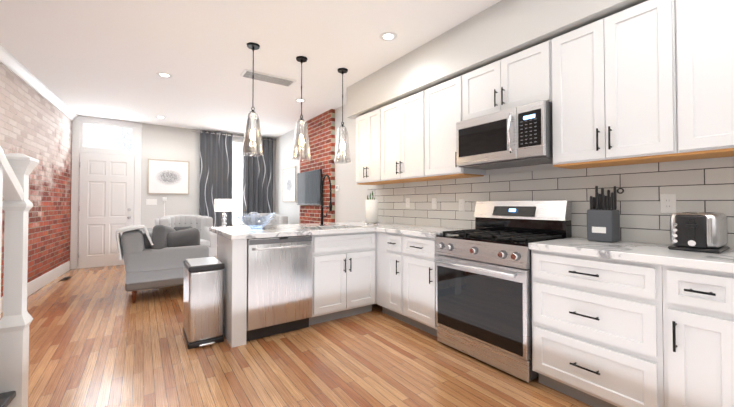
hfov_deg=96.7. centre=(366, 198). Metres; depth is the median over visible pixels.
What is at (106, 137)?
window
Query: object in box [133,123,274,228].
wall
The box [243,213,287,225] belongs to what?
tufted chair
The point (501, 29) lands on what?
soffit ceiling
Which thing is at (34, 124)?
brick wall
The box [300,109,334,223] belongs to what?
chimney column
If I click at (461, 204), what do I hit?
electrical outlet
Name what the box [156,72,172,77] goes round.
recessed light
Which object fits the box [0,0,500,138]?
ceiling
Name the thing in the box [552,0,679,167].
upper cabinet
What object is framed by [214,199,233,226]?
table lamp
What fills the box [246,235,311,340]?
dishwasher
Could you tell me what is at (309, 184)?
tv
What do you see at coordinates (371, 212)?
paper towel holder
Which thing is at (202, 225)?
tufted chair
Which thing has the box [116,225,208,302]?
loveseat
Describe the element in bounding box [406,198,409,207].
electrical outlet
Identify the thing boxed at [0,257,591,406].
floor
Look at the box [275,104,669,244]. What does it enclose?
wall
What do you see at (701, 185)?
tile backsplash
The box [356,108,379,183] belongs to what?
upper cabinet
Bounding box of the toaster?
[668,212,729,252]
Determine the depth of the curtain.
7.35 m
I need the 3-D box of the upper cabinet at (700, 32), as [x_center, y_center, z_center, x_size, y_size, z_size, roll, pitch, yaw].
[2.051,-0.699,1.526,0.346,0.898,0.834,1,-1,-35]
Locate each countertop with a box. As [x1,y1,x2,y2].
[209,221,408,239]
[377,225,468,237]
[528,237,733,272]
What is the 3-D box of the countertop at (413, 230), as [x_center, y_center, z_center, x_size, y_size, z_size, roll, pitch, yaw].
[0.608,0.332,3.323,0.641,0.042,0.845,1,-1,-35]
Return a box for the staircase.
[0,146,38,406]
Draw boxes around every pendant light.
[242,42,262,155]
[292,56,310,159]
[334,68,350,163]
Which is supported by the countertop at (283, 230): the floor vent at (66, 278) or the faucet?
the faucet
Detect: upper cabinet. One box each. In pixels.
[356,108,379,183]
[380,92,423,183]
[420,76,485,179]
[460,39,551,120]
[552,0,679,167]
[668,0,733,159]
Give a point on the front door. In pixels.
(106, 196)
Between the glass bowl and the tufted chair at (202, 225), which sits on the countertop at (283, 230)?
the glass bowl
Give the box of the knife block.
[587,186,623,242]
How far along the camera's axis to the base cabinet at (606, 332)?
1.82 m
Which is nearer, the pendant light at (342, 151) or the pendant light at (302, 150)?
the pendant light at (302, 150)
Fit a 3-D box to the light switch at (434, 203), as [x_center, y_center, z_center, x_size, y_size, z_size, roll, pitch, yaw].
[0.754,0.060,3.669,0.012,0.120,0.074,1,-1,-35]
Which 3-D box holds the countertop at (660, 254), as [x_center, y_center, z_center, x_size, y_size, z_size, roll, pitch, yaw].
[2.247,0.291,0.952,0.641,0.042,3.291,1,-1,-35]
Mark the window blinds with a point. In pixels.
(237, 176)
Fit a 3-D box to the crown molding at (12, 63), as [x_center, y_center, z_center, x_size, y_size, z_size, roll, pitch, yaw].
[-2.763,-1.541,1.604,0.083,0.108,10.195,1,-1,-31]
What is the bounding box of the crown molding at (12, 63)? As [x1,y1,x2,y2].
[0,44,77,120]
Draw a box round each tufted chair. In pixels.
[155,215,216,257]
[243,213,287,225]
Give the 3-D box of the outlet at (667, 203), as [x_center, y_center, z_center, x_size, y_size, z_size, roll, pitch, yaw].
[1.883,0.033,2.040,0.008,0.120,0.074,1,-1,-35]
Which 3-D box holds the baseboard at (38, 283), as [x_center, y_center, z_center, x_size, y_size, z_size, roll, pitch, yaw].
[-2.761,1.127,1.492,0.018,0.170,10.080,1,-1,-31]
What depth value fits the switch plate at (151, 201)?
6.64 m
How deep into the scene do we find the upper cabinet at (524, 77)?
2.58 m
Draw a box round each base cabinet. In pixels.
[309,243,375,324]
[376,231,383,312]
[384,232,399,319]
[400,234,438,335]
[531,250,655,406]
[656,264,733,406]
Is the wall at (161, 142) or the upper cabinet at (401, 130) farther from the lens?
the wall at (161, 142)
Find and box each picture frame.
[147,159,189,194]
[283,166,295,201]
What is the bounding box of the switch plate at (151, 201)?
[146,199,156,204]
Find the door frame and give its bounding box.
[70,116,141,268]
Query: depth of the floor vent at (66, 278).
5.15 m
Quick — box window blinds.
[232,140,242,223]
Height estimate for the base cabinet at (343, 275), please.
0.661 m
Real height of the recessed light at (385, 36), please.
0.004 m
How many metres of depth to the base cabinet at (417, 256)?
3.00 m
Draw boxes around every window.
[83,123,131,150]
[232,136,242,225]
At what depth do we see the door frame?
6.05 m
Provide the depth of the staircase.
1.75 m
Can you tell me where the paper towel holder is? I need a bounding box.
[365,195,378,224]
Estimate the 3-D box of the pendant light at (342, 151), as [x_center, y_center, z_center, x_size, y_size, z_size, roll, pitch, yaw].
[-0.295,-0.993,3.949,0.210,1.124,0.210,1,-1,-35]
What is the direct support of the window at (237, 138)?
in the wall at (161, 142)
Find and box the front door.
[78,152,133,268]
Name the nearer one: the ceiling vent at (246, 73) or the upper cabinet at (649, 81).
the upper cabinet at (649, 81)
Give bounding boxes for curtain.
[192,130,275,256]
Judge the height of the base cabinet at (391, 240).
0.888 m
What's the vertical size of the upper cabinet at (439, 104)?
0.898 m
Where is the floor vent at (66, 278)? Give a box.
[59,276,72,280]
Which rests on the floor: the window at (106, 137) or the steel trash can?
the steel trash can
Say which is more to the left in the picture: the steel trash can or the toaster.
the steel trash can
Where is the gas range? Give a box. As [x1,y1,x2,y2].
[434,201,571,381]
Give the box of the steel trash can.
[183,257,224,348]
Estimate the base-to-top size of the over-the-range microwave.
0.400 m
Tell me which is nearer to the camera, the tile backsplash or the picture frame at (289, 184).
the tile backsplash
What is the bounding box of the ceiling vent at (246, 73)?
[240,69,295,86]
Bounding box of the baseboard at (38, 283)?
[0,261,69,313]
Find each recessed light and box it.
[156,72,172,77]
[379,32,396,40]
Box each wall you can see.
[0,63,71,296]
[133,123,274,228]
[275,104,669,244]
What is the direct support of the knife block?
on the countertop at (660, 254)
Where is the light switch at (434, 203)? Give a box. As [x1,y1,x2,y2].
[432,198,436,208]
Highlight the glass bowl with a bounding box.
[233,212,275,228]
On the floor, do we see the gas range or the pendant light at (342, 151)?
the gas range
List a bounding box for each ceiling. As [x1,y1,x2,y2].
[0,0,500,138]
[347,0,647,118]
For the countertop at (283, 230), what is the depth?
3.25 m
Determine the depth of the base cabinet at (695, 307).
1.50 m
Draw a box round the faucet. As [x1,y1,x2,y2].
[320,174,331,225]
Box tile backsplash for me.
[368,156,733,248]
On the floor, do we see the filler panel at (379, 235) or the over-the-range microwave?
the filler panel at (379, 235)
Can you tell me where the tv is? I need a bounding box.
[297,169,321,204]
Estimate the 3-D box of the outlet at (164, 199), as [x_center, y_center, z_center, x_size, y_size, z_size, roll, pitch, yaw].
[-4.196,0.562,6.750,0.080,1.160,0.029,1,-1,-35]
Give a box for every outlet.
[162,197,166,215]
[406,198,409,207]
[459,199,464,210]
[660,194,675,212]
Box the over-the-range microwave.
[456,100,552,169]
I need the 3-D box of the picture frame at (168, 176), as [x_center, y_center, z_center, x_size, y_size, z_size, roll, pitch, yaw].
[-4.132,-0.439,6.812,0.745,0.715,0.026,1,-1,-35]
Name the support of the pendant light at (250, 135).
hanging from the ceiling at (106, 59)

